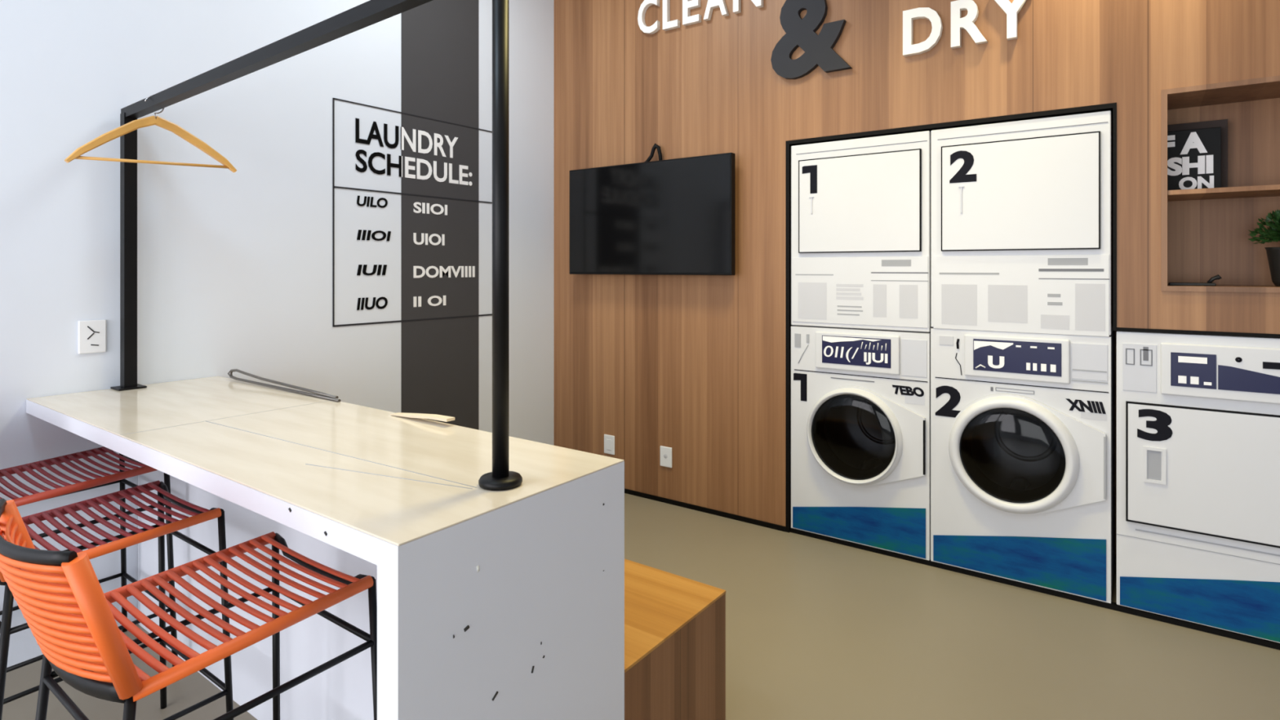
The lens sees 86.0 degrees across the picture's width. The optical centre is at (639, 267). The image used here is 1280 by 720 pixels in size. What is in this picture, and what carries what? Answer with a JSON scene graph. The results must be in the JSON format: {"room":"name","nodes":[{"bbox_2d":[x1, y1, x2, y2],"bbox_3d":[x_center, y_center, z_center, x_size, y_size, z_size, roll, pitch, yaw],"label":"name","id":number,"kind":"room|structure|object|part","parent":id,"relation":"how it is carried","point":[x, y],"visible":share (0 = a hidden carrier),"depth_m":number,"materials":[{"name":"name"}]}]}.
{"room":"laundry","nodes":[
{"label":"laundry","id":0,"kind":"room"},
{"bbox_2d":[0,0,554,667],"bbox_3d":[-2.470,-0.350,2.105,0.100,3.500,6.300,0,0,36],"label":"wall","id":1,"kind":"structure","parent":0,"point":[235,269],"depth_m":2.94,"materials":[{"name":"white paint"}]},
{"bbox_2d":[78,319,106,354],"bbox_3d":[-2.058,0.258,2.578,0.012,0.124,0.086,0,0,36],"label":"wall outlet","id":2,"kind":"object","parent":1,"relation":"attached to","point":[91,333],"visible":1,"depth_m":2.57,"materials":[{"name":"white plastic"}]},
{"bbox_2d":[333,97,492,327],"bbox_3d":[-1.191,-0.272,3.779,0.001,1.121,1.057,0,0,36],"label":"wall sign","id":3,"kind":"object","parent":1,"relation":"attached to","point":[374,127],"visible":0.99,"depth_m":3.68,"materials":[{"name":"paint"}]},
{"bbox_2d":[400,0,478,429],"bbox_3d":[-1.120,-0.350,3.881,0.002,3.500,0.532,0,0,36],"label":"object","id":4,"kind":"structure","parent":1,"relation":"attached to","point":[439,38],"depth_m":3.87,"materials":[{"name":"grey paint"}]},
{"bbox_2d":[1,493,1279,719],"bbox_3d":[0.044,1.450,0.717,5.800,0.100,7.000,0,0,36],"label":"floor","id":5,"kind":"structure","parent":0,"point":[816,628],"depth_m":2.51,"materials":[{"name":"concrete"}]},
{"bbox_2d":[0,446,177,672],"bbox_3d":[-1.964,0.922,2.271,0.493,0.958,0.594,0,0,36],"label":"bar stool","id":6,"kind":"object","parent":5,"relation":"on","point":[124,473],"visible":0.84,"depth_m":2.32,"materials":[{"name":"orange plastic"}]},
{"bbox_3d":[-2.105,0.692,2.434,0.025,0.052,0.438,0,0,36],"label":"rail","id":7,"kind":"part","parent":6,"relation":"part of","materials":[{"name":"red plastic"}]},
{"bbox_3d":[-1.765,0.692,2.188,0.025,0.052,0.438,0,0,36],"label":"rail","id":8,"kind":"part","parent":6,"relation":"part of","materials":[{"name":"plastic"}]},
{"bbox_3d":[-1.981,1.039,2.630,0.016,0.723,0.050,0,0,-21],"label":"leg","id":9,"kind":"part","parent":6,"relation":"part of","materials":[{"name":"black metal"}]},
{"bbox_3d":[-1.807,0.692,2.487,0.422,0.043,0.024,0,0,36],"label":"seat frame","id":10,"kind":"part","parent":6,"relation":"part of","materials":[{"name":"metal"}]},
{"bbox_3d":[-1.618,1.039,2.367,0.050,0.723,0.016,0,0,3],"label":"leg","id":11,"kind":"part","parent":6,"relation":"part of","materials":[{"name":"black metal"}]},
{"bbox_2d":[0,480,233,719],"bbox_3d":[-1.494,0.922,1.811,0.493,0.958,0.594,0,0,36],"label":"bar stool","id":12,"kind":"object","parent":5,"relation":"on","point":[199,514],"visible":0.77,"depth_m":1.89,"materials":[{"name":"orange plastic"}]},
{"bbox_3d":[-1.606,0.708,1.657,0.425,0.040,0.049,0,0,36],"label":"frame","id":13,"kind":"part","parent":12,"relation":"part of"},
{"bbox_3d":[-1.430,1.052,1.519,0.017,0.697,0.083,0,0,11],"label":"leg","id":14,"kind":"part","parent":12,"relation":"part of","materials":[{"name":"black metal"}]},
{"bbox_3d":[-1.446,0.577,1.521,0.033,0.254,0.106,0,0,36],"label":"post","id":15,"kind":"part","parent":12,"relation":"part of","materials":[{"name":"orange plastic"}]},
{"bbox_3d":[-1.636,0.692,1.974,0.025,0.052,0.438,0,0,36],"label":"rail","id":16,"kind":"part","parent":12,"relation":"part of","materials":[{"name":"plastic"}]},
{"bbox_3d":[-1.296,0.692,1.728,0.025,0.052,0.438,0,0,36],"label":"rail","id":17,"kind":"part","parent":12,"relation":"part of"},
{"bbox_3d":[-1.512,1.039,2.170,0.016,0.723,0.050,0,0,-21],"label":"leg","id":18,"kind":"part","parent":12,"relation":"part of","materials":[{"name":"black metal"}]},
{"bbox_3d":[-1.338,0.692,2.027,0.422,0.043,0.024,0,0,36],"label":"seat frame","id":19,"kind":"part","parent":12,"relation":"part of","materials":[{"name":"metal"}]},
{"bbox_3d":[-1.149,1.039,1.907,0.050,0.723,0.016,0,0,3],"label":"leg","id":20,"kind":"part","parent":12,"relation":"part of","materials":[{"name":"black metal"}]},
{"bbox_2d":[0,498,377,719],"bbox_3d":[-0.911,0.922,1.393,0.493,0.958,0.594,0,0,36],"label":"bar stool","id":21,"kind":"object","parent":5,"relation":"on","point":[60,595],"visible":1,"depth_m":1.29,"materials":[{"name":"orange plastic"}]},
{"bbox_3d":[-1.202,0.577,1.349,0.033,0.254,0.106,0,0,36],"label":"post","id":22,"kind":"part","parent":21,"relation":"part of","materials":[{"name":"orange plastic"}]},
{"bbox_3d":[-1.068,0.460,1.176,0.425,0.035,0.058,0,0,36],"label":"frame","id":23,"kind":"part","parent":21,"relation":"part of","materials":[{"name":"black metal"}]},
{"bbox_3d":[-1.210,1.052,1.363,0.083,0.697,0.017,0,0,-29],"label":"leg","id":24,"kind":"part","parent":21,"relation":"part of","materials":[{"name":"black metal"}]},
{"bbox_3d":[-1.023,0.708,1.238,0.425,0.040,0.049,0,0,36],"label":"frame","id":25,"kind":"part","parent":21,"relation":"part of","materials":[{"name":"black metal"}]},
{"bbox_3d":[-0.862,0.577,1.102,0.033,0.254,0.106,0,0,36],"label":"post","id":26,"kind":"part","parent":21,"relation":"part of","materials":[{"name":"orange plastic"}]},
{"bbox_3d":[-0.847,1.052,1.100,0.017,0.697,0.083,0,0,11],"label":"leg","id":27,"kind":"part","parent":21,"relation":"part of","materials":[{"name":"black metal"}]},
{"bbox_3d":[-1.053,0.692,1.555,0.025,0.052,0.438,0,0,36],"label":"rail","id":28,"kind":"part","parent":21,"relation":"part of","materials":[{"name":"metal"}]},
{"bbox_3d":[-0.713,0.692,1.309,0.025,0.052,0.438,0,0,36],"label":"rail","id":29,"kind":"part","parent":21,"relation":"part of","materials":[{"name":"orange plastic"}]},
{"bbox_3d":[-0.928,1.039,1.751,0.016,0.723,0.050,0,0,-21],"label":"leg","id":30,"kind":"part","parent":21,"relation":"part of","materials":[{"name":"black metal"}]},
{"bbox_3d":[-0.755,0.692,1.609,0.422,0.043,0.024,0,0,36],"label":"seat frame","id":31,"kind":"part","parent":21,"relation":"part of","materials":[{"name":"black metal"}]},
{"bbox_3d":[-0.566,1.039,1.488,0.050,0.723,0.016,0,0,3],"label":"leg","id":32,"kind":"part","parent":21,"relation":"part of","materials":[{"name":"black metal"}]},
{"bbox_2d":[26,376,624,719],"bbox_3d":[-1.104,0.930,2.038,2.186,0.939,0.628,0,0,36],"label":"counter","id":33,"kind":"object","parent":5,"relation":"on","point":[505,604],"depth_m":1.55,"materials":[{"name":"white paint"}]},
{"bbox_2d":[227,368,341,402],"bbox_3d":[-1.372,0.439,2.608,0.833,0.048,0.016,0,0,36],"label":"rod","id":34,"kind":"object","parent":33,"relation":"on","point":[322,395],"visible":1,"depth_m":2.58,"materials":[{"name":"grey metal"}]},
{"bbox_2d":[110,0,522,490],"bbox_3d":[-1.130,-0.110,2.049,2.127,1.141,0.092,0,0,35],"label":"rail","id":35,"kind":"object","parent":33,"relation":"on","point":[371,12],"visible":1,"depth_m":1.71,"materials":[{"name":"black metal"}]},
{"bbox_3d":[-1.963,-0.068,2.634,0.042,1.046,0.042,0,0,36],"label":"post","id":36,"kind":"part","parent":35,"relation":"part of","materials":[{"name":"black metal"}]},
{"bbox_3d":[-1.963,0.458,2.634,0.090,0.006,0.090,0,0,36],"label":"foot plate","id":37,"kind":"part","parent":35,"relation":"part of","materials":[{"name":"black metal"}]},
{"bbox_2d":[64,96,236,172],"bbox_3d":[-1.754,-0.487,2.496,0.026,0.272,0.536,0,0,36],"label":"clothes hanger","id":38,"kind":"object","parent":35,"relation":"hanging from","point":[157,121],"visible":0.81,"depth_m":2.47,"materials":[{"name":"orange wood"}]},
{"bbox_3d":[-0.298,0.452,1.464,0.092,0.018,0.092,0,0,36],"label":"foot plate","id":39,"kind":"part","parent":35,"relation":"part of","materials":[{"name":"black metal"}]},
{"bbox_3d":[-0.298,-0.106,1.464,0.036,1.110,0.036,0,0,36],"label":"post","id":40,"kind":"part","parent":35,"relation":"part of","materials":[{"name":"black metal"}]},
{"bbox_2d":[26,376,624,546],"bbox_3d":[-1.105,0.464,2.040,2.183,0.004,0.624,0,0,36],"label":"countertop","id":41,"kind":"structure","parent":33,"relation":"on","point":[398,512],"depth_m":1.73,"materials":[{"name":"beige stone"}]},
{"bbox_2d":[390,412,454,422],"bbox_3d":[-0.663,0.450,2.081,0.275,0.023,0.030,0,0,36],"label":"clothes hanger","id":42,"kind":"object","parent":33,"relation":"on","point":[432,416],"visible":1,"depth_m":2.05,"materials":[{"name":"beige wood"}]},
{"bbox_2d":[624,559,725,719],"bbox_3d":[-0.769,1.184,2.495,2.176,0.432,0.502,0,0,36],"label":"bench","id":43,"kind":"object","parent":5,"relation":"on","point":[675,625],"visible":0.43,"depth_m":1.92,"materials":[{"name":"brown wood"}]},
{"bbox_2d":[791,325,930,560],"bbox_3d":[1.238,0.841,3.644,0.693,1.066,0.657,0,0,36],"label":"washing machine","id":44,"kind":"object","parent":5,"relation":"on","point":[860,398],"visible":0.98,"depth_m":3.38,"materials":[{"name":"white metal"}]},
{"bbox_3d":[1.044,0.838,3.393,0.424,0.424,0.023,0,0,36],"label":"door glass","id":45,"kind":"part","parent":44,"relation":"part of","materials":[{"name":"black glass"}]},
{"bbox_2d":[822,335,887,364],"bbox_3d":[1.065,0.411,3.411,0.325,0.128,0.004,0,0,36],"label":"print","id":46,"kind":"object","parent":44,"relation":"attached to","point":[837,349],"depth_m":3.41},
{"bbox_3d":[1.076,0.420,3.417,0.421,0.187,0.016,0,0,36],"label":"control panel","id":47,"kind":"part","parent":44,"relation":"part of","materials":[{"name":"blue plastic"}]},
{"bbox_3d":[1.076,1.250,3.424,0.665,0.236,0.004,0,0,36],"label":"panel","id":48,"kind":"part","parent":44,"relation":"part of","materials":[{"name":"blue plastic"}]},
{"bbox_2d":[791,130,933,332],"bbox_3d":[1.249,-0.172,3.659,0.693,0.948,0.620,0,0,36],"label":"dryer","id":49,"kind":"object","parent":44,"relation":"on","point":[861,207],"visible":0.95,"depth_m":3.40,"materials":[{"name":"white metal"}]},
{"bbox_3d":[0.886,-0.324,3.543,0.024,0.088,0.006,0,0,36],"label":"door handle","id":50,"kind":"part","parent":49,"relation":"part of","materials":[{"name":"white plastic"}]},
{"bbox_3d":[1.080,-0.321,3.415,0.599,0.475,0.014,0,0,36],"label":"door","id":51,"kind":"part","parent":49,"relation":"part of","materials":[{"name":"white ceramic"}]},
{"bbox_3d":[1.080,0.114,3.421,0.675,0.337,0.004,0,0,36],"label":"instruction panel","id":52,"kind":"part","parent":49,"relation":"part of","materials":[{"name":"white ceramic"}]},
{"bbox_3d":[1.102,0.838,3.396,0.586,0.496,0.014,0,0,36],"label":"door","id":53,"kind":"part","parent":44,"relation":"part of","materials":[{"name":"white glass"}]},
{"bbox_3d":[1.302,0.427,3.261,0.117,0.175,0.003,0,0,36],"label":"panel","id":54,"kind":"part","parent":44,"relation":"part of","materials":[{"name":"white plastic"}]},
{"bbox_3d":[1.335,0.843,3.221,0.008,0.255,0.012,0,0,36],"label":"door handle","id":55,"kind":"part","parent":44,"relation":"part of","materials":[{"name":"black plastic"}]},
{"bbox_2d":[930,328,1115,603],"bbox_3d":[1.806,0.829,3.233,0.697,1.091,0.657,0,0,36],"label":"washing machine","id":56,"kind":"object","parent":5,"relation":"on","point":[1023,424],"visible":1,"depth_m":2.97,"materials":[{"name":"white metal"}]},
{"bbox_2d":[973,340,1013,350],"bbox_3d":[1.569,0.349,3.046,0.157,0.042,0.001,0,0,36],"label":"print","id":57,"kind":"object","parent":56,"relation":"attached to","point":[978,344],"depth_m":3.05},
{"bbox_2d":[987,355,1004,368],"bbox_3d":[1.578,0.417,3.039,0.065,0.055,0.001,0,0,36],"label":"print","id":58,"kind":"object","parent":56,"relation":"attached to","point":[993,361],"depth_m":3.04},
{"bbox_3d":[1.610,0.817,2.984,0.414,0.414,0.023,0,0,36],"label":"door glass","id":59,"kind":"part","parent":56,"relation":"part of","materials":[{"name":"black glass"}]},
{"bbox_3d":[1.643,0.396,3.006,0.408,0.187,0.016,0,0,36],"label":"control panel","id":60,"kind":"part","parent":56,"relation":"part of","materials":[{"name":"plastic"}]},
{"bbox_3d":[1.644,1.242,3.012,0.669,0.253,0.004,0,0,36],"label":"panel","id":61,"kind":"part","parent":56,"relation":"part of","materials":[{"name":"blue plastic"}]},
{"bbox_2d":[931,110,1112,337],"bbox_3d":[1.817,-0.182,3.248,0.697,0.928,0.620,0,0,36],"label":"dryer","id":62,"kind":"object","parent":56,"relation":"on","point":[1022,211],"visible":0.98,"depth_m":2.98,"materials":[{"name":"white metal"}]},
{"bbox_3d":[1.464,-0.311,3.125,0.024,0.122,0.006,0,0,36],"label":"door handle","id":63,"kind":"part","parent":62,"relation":"part of","materials":[{"name":"white plastic"}]},
{"bbox_3d":[1.647,-0.321,3.004,0.603,0.475,0.014,0,0,36],"label":"door","id":64,"kind":"part","parent":62,"relation":"part of","materials":[{"name":"white ceramic"}]},
{"bbox_3d":[1.648,0.114,3.010,0.679,0.337,0.004,0,0,36],"label":"instruction panel","id":65,"kind":"part","parent":62,"relation":"part of","materials":[{"name":"white ceramic"}]},
{"bbox_3d":[1.664,0.817,2.989,0.605,0.524,0.014,0,0,36],"label":"door","id":66,"kind":"part","parent":56,"relation":"part of","materials":[{"name":"white ceramic"}]},
{"bbox_2d":[1026,362,1030,370],"bbox_3d":[1.679,0.426,2.966,0.015,0.032,0.001,0,0,36],"label":"print","id":67,"kind":"object","parent":56,"relation":"attached to","point":[1028,364],"depth_m":2.97},
{"bbox_2d":[1032,363,1036,370],"bbox_3d":[1.699,0.426,2.951,0.015,0.032,0.001,0,0,36],"label":"print","id":68,"kind":"object","parent":56,"relation":"attached to","point":[1034,365],"depth_m":2.95},
{"bbox_2d":[1040,364,1046,371],"bbox_3d":[1.726,0.426,2.932,0.020,0.032,0.001,0,0,36],"label":"print","id":69,"kind":"object","parent":56,"relation":"attached to","point":[1043,366],"depth_m":2.93},
{"bbox_2d":[1050,364,1055,372],"bbox_3d":[1.754,0.426,2.912,0.020,0.032,0.001,0,0,36],"label":"print","id":70,"kind":"object","parent":56,"relation":"attached to","point":[1052,366],"depth_m":2.91},
{"bbox_3d":[1.868,0.390,2.851,0.126,0.150,0.003,0,0,36],"label":"panel","id":71,"kind":"part","parent":56,"relation":"part of","materials":[{"name":"white plastic"}]},
{"bbox_3d":[1.904,0.818,2.809,0.008,0.255,0.012,0,0,36],"label":"door handle","id":72,"kind":"part","parent":56,"relation":"part of","materials":[{"name":"white plastic"}]},
{"bbox_2d":[1116,330,1279,643],"bbox_3d":[2.397,0.816,2.828,0.700,1.116,0.620,0,0,36],"label":"washing machine","id":73,"kind":"object","parent":5,"relation":"on","point":[1198,415],"visible":0.99,"depth_m":2.64,"materials":[{"name":"white metal"}]},
{"bbox_2d":[1125,346,1152,366],"bbox_3d":[2.002,0.352,2.752,0.087,0.075,0.001,0,0,36],"label":"print","id":74,"kind":"object","parent":73,"relation":"attached to","point":[1135,356],"depth_m":2.75},
{"bbox_3d":[2.004,0.400,2.752,0.110,0.190,0.003,0,0,36],"label":"soap panel","id":75,"kind":"part","parent":73,"relation":"part of","materials":[{"name":"white plastic"}]},
{"bbox_3d":[2.034,0.780,2.711,0.073,0.140,0.006,0,0,36],"label":"door handle","id":76,"kind":"part","parent":73,"relation":"part of","materials":[{"name":"white plastic"}]},
{"bbox_2d":[1177,375,1186,383],"bbox_3d":[2.103,0.432,2.659,0.025,0.029,0.001,0,0,36],"label":"print","id":77,"kind":"object","parent":73,"relation":"attached to","point":[1181,379],"depth_m":2.66},
{"bbox_2d":[1177,355,1207,364],"bbox_3d":[2.128,0.354,2.641,0.087,0.024,0.001,0,0,36],"label":"print","id":78,"kind":"object","parent":73,"relation":"attached to","point":[1181,359],"depth_m":2.64},
{"bbox_2d":[1190,376,1198,384],"bbox_3d":[2.133,0.432,2.638,0.025,0.029,0.001,0,0,36],"label":"print","id":79,"kind":"object","parent":73,"relation":"attached to","point":[1193,380],"depth_m":2.64},
{"bbox_3d":[2.224,1.239,2.592,0.672,0.258,0.004,0,0,36],"label":"panel","id":80,"kind":"part","parent":73,"relation":"part of","materials":[{"name":"blue plastic"}]},
{"bbox_3d":[2.226,0.780,2.585,0.632,0.470,0.014,0,0,36],"label":"door","id":81,"kind":"part","parent":73,"relation":"part of","materials":[{"name":"white metal"}]},
{"bbox_2d":[1204,382,1211,385],"bbox_3d":[2.164,0.441,2.615,0.023,0.012,0.001,0,0,36],"label":"print","id":82,"kind":"object","parent":73,"relation":"attached to","point":[1205,383],"depth_m":2.61},
{"bbox_3d":[2.274,0.396,2.548,0.541,0.202,0.016,0,0,36],"label":"control panel","id":83,"kind":"part","parent":73,"relation":"part of","materials":[{"name":"white plastic"}]},
{"bbox_2d":[554,0,1279,556],"bbox_3d":[1.892,-0.350,3.268,5.600,3.500,0.700,0,0,36],"label":"wall","id":84,"kind":"structure","parent":0,"point":[694,366],"depth_m":3.70,"materials":[{"name":"brown wood"}]},
{"bbox_2d":[604,434,614,454],"bbox_3d":[-0.194,1.117,4.339,0.084,0.120,0.012,0,0,36],"label":"power outlet","id":85,"kind":"object","parent":84,"relation":"attached to","point":[609,440],"visible":1,"depth_m":4.33,"materials":[{"name":"white plastic"}]},
{"bbox_2d":[637,0,659,34],"bbox_3d":[0.053,-1.522,4.148,0.144,0.215,0.030,0,0,36],"label":"letter","id":86,"kind":"object","parent":84,"relation":"attached to","point":[646,4],"depth_m":4.15,"materials":[{"name":"white plastic"}]},
{"bbox_2d":[569,143,735,275],"bbox_3d":[0.049,-0.351,4.107,1.176,0.783,0.100,0,0,36],"label":"television","id":87,"kind":"object","parent":84,"relation":"attached to","point":[676,216],"visible":1,"depth_m":4.01,"materials":[{"name":"plastic"}]},
{"bbox_2d":[660,445,671,467],"bbox_3d":[0.155,1.125,4.086,0.084,0.120,0.011,0,0,36],"label":"wall outlet","id":88,"kind":"object","parent":84,"relation":"attached to","point":[665,451],"visible":1,"depth_m":4.08,"materials":[{"name":"white plastic"}]},
{"bbox_2d":[662,0,679,31],"bbox_3d":[0.185,-1.522,4.052,0.105,0.215,0.030,0,0,36],"label":"letter","id":89,"kind":"object","parent":84,"relation":"attached to","point":[668,24],"depth_m":4.06,"materials":[{"name":"white plastic"}]},
{"bbox_2d":[682,0,701,26],"bbox_3d":[0.301,-1.522,3.969,0.110,0.215,0.030,0,0,36],"label":"letter","id":90,"kind":"object","parent":84,"relation":"attached to","point":[687,5],"depth_m":3.96,"materials":[{"name":"white plastic"}]},
{"bbox_2d":[624,488,785,532],"bbox_3d":[0.095,1.387,4.132,1.676,0.026,0.008,0,0,36],"label":"baseboard","id":91,"kind":"structure","parent":84,"relation":"attached to","point":[755,522],"depth_m":3.92,"materials":[{"name":"black wood"}]},
{"bbox_2d":[703,0,728,21],"bbox_3d":[0.430,-1.522,3.875,0.150,0.215,0.030,0,0,36],"label":"letter","id":92,"kind":"object","parent":84,"relation":"attached to","point":[711,4],"depth_m":3.87,"materials":[{"name":"white plastic"}]},
{"bbox_2d":[733,0,763,13],"bbox_3d":[0.592,-1.522,3.757,0.170,0.215,0.030,0,0,36],"label":"letter","id":93,"kind":"object","parent":84,"relation":"attached to","point":[736,3],"depth_m":3.78,"materials":[{"name":"white plastic"}]},
{"bbox_2d":[770,0,852,79],"bbox_3d":[0.881,-1.216,3.548,0.430,0.447,0.030,0,0,36],"label":"ampersand","id":94,"kind":"object","parent":84,"relation":"attached to","point":[818,49],"depth_m":3.54,"materials":[{"name":"black plastic"}]},
{"bbox_2d":[902,7,942,57],"bbox_3d":[1.328,-1.117,3.224,0.172,0.210,0.030,0,0,36],"label":"letter","id":95,"kind":"object","parent":84,"relation":"attached to","point":[909,48],"depth_m":3.22,"materials":[{"name":"white plastic"}]},
{"bbox_2d":[951,0,987,48],"bbox_3d":[1.491,-1.114,3.106,0.150,0.208,0.030,0,0,36],"label":"letter","id":96,"kind":"object","parent":84,"relation":"attached to","point":[966,23],"depth_m":3.11,"materials":[{"name":"white plastic"}]},
{"bbox_2d":[994,0,1026,39],"bbox_3d":[1.631,-1.110,3.005,0.175,0.210,0.030,0,0,36],"label":"letter","id":97,"kind":"object","parent":84,"relation":"attached to","point":[1011,10],"depth_m":2.99,"materials":[{"name":"white plastic"}]},
{"bbox_2d":[785,102,1279,533],"bbox_3d":[1.829,0.363,3.260,2.154,2.074,0.626,0,0,36],"label":"trim","id":98,"kind":"structure","parent":84,"relation":"attached to","point":[1112,107],"depth_m":3.40,"materials":[{"name":"black metal"}]},
{"bbox_2d":[790,527,1279,649],"bbox_3d":[1.667,1.389,3.019,2.134,0.022,0.026,0,0,36],"label":"trim","id":99,"kind":"structure","parent":84,"relation":"attached to","point":[1113,606],"depth_m":2.91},
{"bbox_2d":[1160,75,1279,293],"bbox_3d":[2.631,-0.306,2.498,1.176,0.794,0.337,0,0,36],"label":"trim","id":100,"kind":"structure","parent":84,"relation":"attached to","point":[1267,87],"depth_m":2.70,"materials":[{"name":"brown wood"}]},
{"bbox_2d":[1168,274,1222,285],"bbox_3d":[2.221,0.048,2.745,0.166,0.045,0.080,0,0,36],"label":"tray","id":101,"kind":"object","parent":100,"relation":"on","point":[1209,282],"visible":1,"depth_m":2.71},
{"bbox_3d":[2.269,0.045,2.710,0.046,0.039,0.019,0,0,36],"label":"handle","id":102,"kind":"part","parent":101,"relation":"part of","materials":[{"name":"black metal"}]},
{"bbox_2d":[1247,209,1279,286],"bbox_3d":[2.473,-0.081,2.600,0.252,0.301,0.250,0,0,36],"label":"potted plant","id":103,"kind":"object","parent":100,"relation":"on","point":[1273,233],"visible":1,"depth_m":2.62,"materials":[{"name":"green plant"}]},
{"bbox_3d":[2.471,-0.004,2.601,0.152,0.149,0.152,0,0,36],"label":"pot","id":104,"kind":"part","parent":103,"relation":"part of","materials":[{"name":"black ceramic"}]},
{"bbox_2d":[1167,184,1279,201],"bbox_3d":[2.634,-0.297,2.502,1.134,0.018,0.324,0,0,36],"label":"display shelf","id":105,"kind":"object","parent":84,"relation":"attached to","point":[1273,190],"visible":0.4,"depth_m":2.67,"materials":[{"name":"brown wood"}]},
{"bbox_2d":[1167,126,1221,190],"bbox_3d":[2.237,-0.438,2.849,0.270,0.262,0.032,0,0,36],"label":"sign","id":106,"kind":"object","parent":105,"relation":"on","point":[1193,156],"visible":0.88,"depth_m":2.81,"materials":[{"name":"plastic"}]},
{"bbox_2d":[1167,119,1227,187],"bbox_3d":[2.290,-0.457,2.875,0.265,0.300,0.012,0,0,36],"label":"board","id":107,"kind":"object","parent":105,"relation":"on","point":[1223,123],"visible":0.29,"depth_m":2.80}
]}

